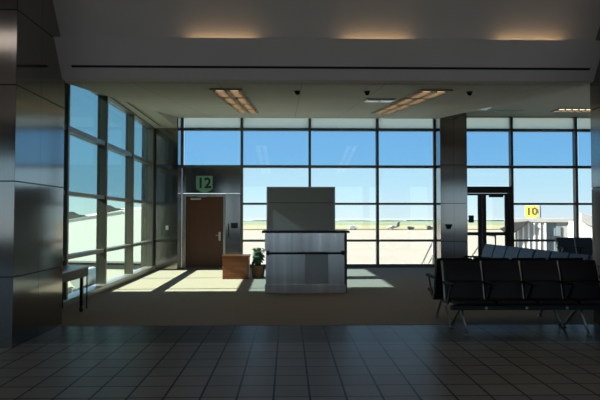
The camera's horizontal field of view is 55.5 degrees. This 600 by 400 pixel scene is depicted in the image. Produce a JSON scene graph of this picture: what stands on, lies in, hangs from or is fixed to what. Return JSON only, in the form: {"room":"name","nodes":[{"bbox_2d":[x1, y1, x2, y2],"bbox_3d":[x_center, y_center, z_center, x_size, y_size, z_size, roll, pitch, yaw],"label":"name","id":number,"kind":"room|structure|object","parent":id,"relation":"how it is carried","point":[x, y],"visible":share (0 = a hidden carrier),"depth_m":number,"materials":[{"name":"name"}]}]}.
{"room":"airport terminal","nodes":[
{"label":"airport terminal","id":0,"kind":"room"},
{"bbox_2d":[90,91,176,127],"bbox_3d":[-3.933,-2.533,12.786,0.870,0.630,9.240,0,-2,-1],"label":"ceiling","id":1,"kind":"structure","parent":0,"point":[167,121],"depth_m":14.90,"materials":[{"name":"white paint"}]},
{"bbox_2d":[124,101,161,125],"bbox_3d":[-3.916,-2.166,14.096,0.100,0.016,4.200,0,-2,-1],"label":"ceiling vent","id":2,"kind":"object","parent":1,"relation":"in","point":[130,104],"visible":0.64,"depth_m":14.22,"materials":[{"name":"black metal"}]},
{"bbox_2d":[141,118,181,269],"bbox_3d":[-4.080,-0.272,16.908,1.048,4.610,0.746,0,-2,-1],"label":"wall","id":3,"kind":"structure","parent":0,"point":[167,191],"depth_m":16.54,"materials":[{"name":"black"}]},
{"bbox_2d":[182,168,239,253],"bbox_3d":[-2.679,0.534,17.244,1.750,3.020,0.110,0,-2,-1],"label":"wall","id":4,"kind":"structure","parent":0,"point":[225,180],"depth_m":17.22,"materials":[{"name":"metal"}]},
{"bbox_2d":[182,194,225,267],"bbox_3d":[-2.887,0.924,17.163,1.280,2.224,0.219,0,-2,-1],"label":"door","id":5,"kind":"structure","parent":4,"relation":"in","point":[204,215],"depth_m":17.16,"materials":[{"name":"wood"}]},
{"bbox_2d":[196,176,212,191],"bbox_3d":[-2.887,-0.478,17.189,0.490,0.500,0.046,0,-2,-1],"label":"gate sign","id":6,"kind":"object","parent":4,"relation":"attached to","point":[203,183],"visible":1,"depth_m":17.18,"materials":[{"name":"green"}]},
{"bbox_2d":[231,223,237,227],"bbox_3d":[-1.982,0.772,17.162,0.200,0.160,0.068,0,-2,-1],"label":"keypad","id":7,"kind":"object","parent":4,"relation":"attached to","point":[233,225],"visible":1,"depth_m":17.13,"materials":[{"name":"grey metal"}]},
{"bbox_2d":[182,117,591,267],"bbox_3d":[5.035,-0.273,17.427,17.200,4.634,0.200,0,-2,-1],"label":"window","id":8,"kind":"structure","parent":4,"relation":"in","point":[510,125],"depth_m":17.36,"materials":[{"name":"grey metal"}]},
{"bbox_2d":[467,186,513,257],"bbox_3d":[5.580,0.816,17.384,1.830,2.454,0.200,0,-2,-1],"label":"door","id":9,"kind":"structure","parent":8,"relation":"attached to","point":[481,192],"depth_m":17.35,"materials":[{"name":"black metal"}]},
{"bbox_2d":[0,324,599,399],"bbox_3d":[1.010,1.635,-0.516,30.000,0.300,17.030,0,-2,-1],"label":"floor","id":10,"kind":"structure","parent":0,"point":[520,370],"depth_m":5.88,"materials":[{"name":"tile"}]},
{"bbox_2d":[0,0,64,347],"bbox_3d":[-4.047,-0.868,7.372,1.413,5.200,1.450,0,-2,-1],"label":"column","id":11,"kind":"structure","parent":10,"relation":"on","point":[32,85],"depth_m":7.05,"materials":[{"name":"silver metal"}]},
{"bbox_2d":[441,260,599,336],"bbox_3d":[3.001,1.275,7.542,2.172,0.927,0.677,0,-2,-1],"label":"seat","id":12,"kind":"object","parent":10,"relation":"on","point":[464,284],"visible":1,"depth_m":7.65,"materials":[{"name":"grey plastic"}]},
{"bbox_2d":[590,27,599,323],"bbox_3d":[4.887,-0.862,7.561,1.308,5.200,1.450,0,-2,-1],"label":"column","id":13,"kind":"structure","parent":10,"relation":"on","point":[595,85],"depth_m":8.12,"materials":[{"name":"silver metal"}]},
{"bbox_2d":[53,37,599,83],"bbox_3d":[0.832,-1.957,8.055,30.000,0.500,0.460,0,-2,-1],"label":"soffit","id":14,"kind":"structure","parent":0,"point":[148,51],"depth_m":7.97,"materials":[{"name":"white paint"}]},
{"bbox_2d":[62,82,154,307],"bbox_3d":[-4.155,-0.182,12.303,0.271,4.140,8.410,0,-2,-2],"label":"window","id":15,"kind":"structure","parent":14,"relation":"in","point":[102,284],"depth_m":11.99,"materials":[{"name":"metal"}]},
{"bbox_2d":[71,65,589,69],"bbox_3d":[0.467,-1.862,8.036,7.310,0.028,0.041,0,-2,-1],"label":"slot","id":16,"kind":"structure","parent":14,"relation":"attached to","point":[77,66],"depth_m":8.02,"materials":[{"name":"black"}]},
{"bbox_2d":[53,0,599,39],"bbox_3d":[0.839,-2.817,7.737,30.000,1.680,1.250,0,-2,-1],"label":"ceiling","id":17,"kind":"structure","parent":0,"point":[302,19],"depth_m":7.91,"materials":[{"name":"white paint"}]},
{"bbox_2d":[66,82,587,118],"bbox_3d":[0.329,-2.212,12.498,7.620,1.290,8.415,0,-2,-1],"label":"ceiling","id":18,"kind":"structure","parent":0,"point":[176,99],"depth_m":10.20,"materials":[{"name":"white paint"}]},
{"bbox_2d":[209,88,246,97],"bbox_3d":[-1.168,-1.768,9.460,0.500,0.177,1.215,0,-2,-1],"label":"ceiling light","id":19,"kind":"object","parent":18,"relation":"attached to","point":[220,92],"visible":1,"depth_m":9.26,"materials":[{"name":"beige plastic"}]},
{"bbox_2d":[220,97,251,103],"bbox_3d":[-1.196,-1.883,10.814,0.500,0.177,1.215,0,-2,-1],"label":"ceiling light","id":20,"kind":"object","parent":18,"relation":"attached to","point":[247,100],"visible":0.85,"depth_m":10.67,"materials":[{"name":"beige plastic"}]},
{"bbox_2d":[228,103,255,108],"bbox_3d":[-1.225,-1.997,12.168,0.500,0.177,1.215,0,-2,-1],"label":"ceiling light","id":21,"kind":"object","parent":18,"relation":"attached to","point":[234,106],"visible":0.88,"depth_m":11.97,"materials":[{"name":"beige plastic"}]},
{"bbox_2d":[234,109,258,113],"bbox_3d":[-1.253,-2.112,13.522,0.500,0.177,1.215,0,-2,-1],"label":"ceiling light","id":22,"kind":"object","parent":18,"relation":"attached to","point":[248,111],"visible":0.86,"depth_m":13.38,"materials":[{"name":"beige plastic"}]},
{"bbox_2d":[364,98,395,101],"bbox_3d":[1.496,-1.869,10.699,0.540,0.082,0.439,0,-2,-1],"label":"ceiling vent","id":23,"kind":"object","parent":18,"relation":"in","point":[367,99],"visible":1,"depth_m":10.51,"materials":[{"name":"silver metal"}]},
{"bbox_2d":[372,109,399,113],"bbox_3d":[2.046,-2.110,13.591,0.500,0.177,1.215,0,-2,-1],"label":"ceiling light","id":24,"kind":"object","parent":18,"relation":"attached to","point":[378,111],"visible":0.8,"depth_m":13.55,"materials":[{"name":"beige plastic"}]},
{"bbox_2d":[380,104,413,109],"bbox_3d":[2.074,-1.995,12.237,0.500,0.177,1.215,0,-2,-1],"label":"ceiling light","id":25,"kind":"object","parent":18,"relation":"attached to","point":[387,107],"visible":0.84,"depth_m":12.23,"materials":[{"name":"beige plastic"}]},
{"bbox_2d":[391,97,428,104],"bbox_3d":[2.103,-1.881,10.883,0.500,0.177,1.215,0,-2,-1],"label":"ceiling light","id":26,"kind":"object","parent":18,"relation":"attached to","point":[403,101],"visible":0.93,"depth_m":10.69,"materials":[{"name":"beige plastic"}]},
{"bbox_2d":[405,89,452,98],"bbox_3d":[2.131,-1.766,9.529,0.500,0.177,1.215,0,-2,-1],"label":"ceiling light","id":27,"kind":"object","parent":18,"relation":"attached to","point":[422,93],"visible":1,"depth_m":9.33,"materials":[{"name":"beige plastic"}]},
{"bbox_2d":[59,267,597,325],"bbox_3d":[4.706,2.051,12.758,18.050,0.306,9.370,0,-2,-1],"label":"floor","id":28,"kind":"structure","parent":0,"point":[182,296],"depth_m":9.63,"materials":[{"name":"beige carpet"}]},
{"bbox_2d":[61,266,89,311],"bbox_3d":[-3.666,1.413,8.750,0.460,0.714,1.170,0,-2,-1],"label":"table","id":29,"kind":"object","parent":28,"relation":"on","point":[69,273],"visible":0.41,"depth_m":9.04,"materials":[{"name":"metal"}]},
{"bbox_2d":[222,254,250,278],"bbox_3d":[-1.580,1.656,14.190,0.680,0.574,0.550,0,-2,-1],"label":"base cabinet","id":30,"kind":"object","parent":28,"relation":"on","point":[234,266],"visible":1,"depth_m":13.93,"materials":[{"name":"orange wood"}]},
{"bbox_2d":[251,248,264,278],"bbox_3d":[-1.030,1.549,14.200,0.373,0.789,0.363,0,-2,-1],"label":"potted plant","id":31,"kind":"object","parent":28,"relation":"on","point":[258,270],"visible":1,"depth_m":14.10,"materials":[{"name":"green plant"}]},
{"bbox_2d":[266,187,334,229],"bbox_3d":[0.016,0.815,14.207,1.676,2.256,0.656,0,-2,-1],"label":"partition panel","id":32,"kind":"object","parent":28,"relation":"on","point":[288,208],"visible":0.54,"depth_m":13.90,"materials":[{"name":"grey laminate"}]},
{"bbox_2d":[262,230,349,292],"bbox_3d":[0.108,1.245,11.716,1.750,1.239,0.910,0,-2,-1],"label":"podium","id":33,"kind":"object","parent":28,"relation":"on","point":[297,261],"visible":1,"depth_m":11.37,"materials":[{"name":"metal"}]},
{"bbox_2d":[262,230,349,232],"bbox_3d":[0.107,0.649,11.765,1.750,0.045,0.850,0,-2,-1],"label":"countertop","id":34,"kind":"structure","parent":33,"relation":"on","point":[264,231],"depth_m":11.35,"materials":[{"name":"black stone"}]},
{"bbox_2d":[435,113,467,258],"bbox_3d":[4.507,-0.266,17.088,0.790,4.610,0.746,0,-2,-1],"label":"column","id":35,"kind":"structure","parent":28,"relation":"on","point":[450,131],"depth_m":16.73,"materials":[{"name":"silver metal"}]},
{"bbox_2d":[463,244,535,259],"bbox_3d":[3.960,1.393,11.454,0.677,0.927,2.264,0,-2,-5],"label":"seat","id":36,"kind":"object","parent":28,"relation":"on","point":[490,250],"visible":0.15,"depth_m":11.53,"materials":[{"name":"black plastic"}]},
{"bbox_2d":[426,258,584,324],"bbox_3d":[2.985,1.294,8.335,2.172,0.927,0.677,0,-2,-1],"label":"seat","id":37,"kind":"object","parent":28,"relation":"on","point":[436,292],"visible":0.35,"depth_m":8.13,"materials":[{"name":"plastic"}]},
{"bbox_2d":[533,249,592,319],"bbox_3d":[4.163,1.323,9.232,0.677,0.927,2.264,0,-2,-5],"label":"seat","id":38,"kind":"object","parent":28,"relation":"on","point":[546,254],"visible":0.09,"depth_m":9.58,"materials":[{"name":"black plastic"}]},
{"bbox_2d":[555,237,592,255],"bbox_3d":[8.536,1.549,16.416,2.172,0.927,0.677,0,-2,-1],"label":"seat","id":39,"kind":"object","parent":28,"relation":"on","point":[583,245],"visible":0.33,"depth_m":16.56,"materials":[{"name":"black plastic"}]},
{"bbox_2d":[465,84,589,116],"bbox_3d":[8.934,-2.764,13.065,9.590,0.150,9.240,0,-2,-1],"label":"ceiling","id":40,"kind":"structure","parent":0,"point":[540,106],"depth_m":15.85,"materials":[{"name":"white paint"}]},
{"bbox_2d":[551,108,590,112],"bbox_3d":[7.909,-2.563,16.359,1.220,0.040,0.500,0,-2,-1],"label":"recessed light","id":41,"kind":"object","parent":40,"relation":"in","point":[558,110],"visible":0.77,"depth_m":16.29,"materials":[{"name":"beige plastic"}]},
{"label":"outside","id":42,"kind":"structure","parent":0,"visible":0},
{"bbox_2d":[243,225,504,228],"bbox_3d":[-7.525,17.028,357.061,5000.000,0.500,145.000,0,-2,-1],"label":"field","id":43,"kind":"structure","parent":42,"point":[244,226],"depth_m":369.02,"materials":[{"name":"green plant"}]},
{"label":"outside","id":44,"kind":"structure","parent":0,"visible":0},
{"bbox_2d":[243,219,503,220],"bbox_3d":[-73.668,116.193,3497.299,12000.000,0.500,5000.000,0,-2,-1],"label":"field","id":45,"kind":"structure","parent":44,"point":[243,219],"depth_m":2091.66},
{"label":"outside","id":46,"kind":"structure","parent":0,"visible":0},
{"bbox_2d":[243,221,514,224],"bbox_3d":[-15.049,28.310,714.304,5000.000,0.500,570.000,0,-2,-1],"label":"field","id":47,"kind":"structure","parent":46,"point":[244,222],"depth_m":570.29,"materials":[{"name":"green plant"}]},
{"bbox_2d":[253,220,503,220],"bbox_3d":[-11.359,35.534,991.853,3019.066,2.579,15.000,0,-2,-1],"label":"treeline","id":48,"kind":"object","parent":47,"relation":"on","point":[253,220],"visible":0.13,"depth_m":988.51,"materials":[{"name":"green plant"}]},
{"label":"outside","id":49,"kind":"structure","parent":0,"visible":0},
{"bbox_2d":[243,229,500,229],"bbox_3d":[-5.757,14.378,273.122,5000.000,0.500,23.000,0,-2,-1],"label":"road","id":50,"kind":"structure","parent":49,"point":[243,229],"depth_m":272.76,"materials":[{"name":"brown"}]},
{"bbox_2d":[387,222,399,228],"bbox_3d":[44.835,12.296,272.752,6.633,3.616,8.640,0,-2,-1],"label":"plane","id":51,"kind":"object","parent":50,"relation":"on","point":[398,223],"visible":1,"depth_m":272.43,"materials":[{"name":"white paint"}]},
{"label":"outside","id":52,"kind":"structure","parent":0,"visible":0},
{"bbox_2d":[68,230,515,286],"bbox_3d":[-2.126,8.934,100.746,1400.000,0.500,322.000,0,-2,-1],"label":"ground","id":53,"kind":"structure","parent":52,"point":[357,252],"depth_m":110.05,"materials":[{"name":"concrete"}]},
{"bbox_2d":[70,267,95,291],"bbox_3d":[-10.268,4.920,28.624,1.820,2.955,2.050,0,-2,-1],"label":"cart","id":54,"kind":"object","parent":53,"relation":"on","point":[91,270],"visible":0.16,"depth_m":28.04,"materials":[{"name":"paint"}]},
{"bbox_2d":[68,205,140,293],"bbox_3d":[-16.471,3.709,40.136,15.200,6.620,2.850,0,-2,10],"label":"bridge","id":55,"kind":"structure","parent":53,"relation":"on","point":[82,228],"depth_m":38.19,"materials":[{"name":"white paint"}]},
{"bbox_2d":[69,212,85,218],"bbox_3d":[-15.036,1.081,38.829,1.500,0.570,0.500,0,-2,10],"label":"lamp","id":56,"kind":"object","parent":55,"relation":"attached to","point":[72,215],"depth_m":38.61,"materials":[{"name":"black rubber"}]},
{"bbox_2d":[107,205,122,212],"bbox_3d":[-12.375,0.627,38.384,1.500,0.570,0.500,0,-2,10],"label":"lamp","id":57,"kind":"object","parent":55,"relation":"attached to","point":[110,209],"depth_m":38.15,"materials":[{"name":"black rubber"}]},
{"bbox_2d":[421,235,495,263],"bbox_3d":[5.241,3.680,21.217,1.822,4.982,7.415,0,-2,-1],"label":"stairs","id":58,"kind":"structure","parent":53,"relation":"on","point":[431,244],"depth_m":19.28,"materials":[{"name":"silver metal"}]},
{"bbox_2d":[500,218,572,250],"bbox_3d":[22.768,4.630,54.904,6.550,5.750,3.700,-1,-2,21],"label":"bridge","id":59,"kind":"structure","parent":53,"relation":"on","point":[524,228],"depth_m":53.63,"materials":[{"name":"grey paint"}]},
{"bbox_2d":[525,206,540,216],"bbox_3d":[22.173,1.102,54.232,1.320,1.100,0.984,-1,-2,29],"label":"gate sign","id":60,"kind":"object","parent":59,"relation":"on","point":[530,211],"visible":1,"depth_m":53.83,"materials":[{"name":"yellow paint"}]},
{"bbox_2d":[569,213,591,237],"bbox_3d":[23.912,3.957,44.980,4.606,5.929,3.008,-1,-2,21],"label":"bridge","id":61,"kind":"structure","parent":53,"relation":"on","point":[585,221],"depth_m":44.29,"materials":[{"name":"white paint"}]},
{"bbox_2d":[579,213,591,226],"bbox_3d":[23.121,2.032,45.341,1.598,1.960,3.008,-1,-2,21],"label":"hood","id":62,"kind":"object","parent":61,"relation":"attached to","point":[585,220],"depth_m":44.18,"materials":[{"name":"grey paint"}]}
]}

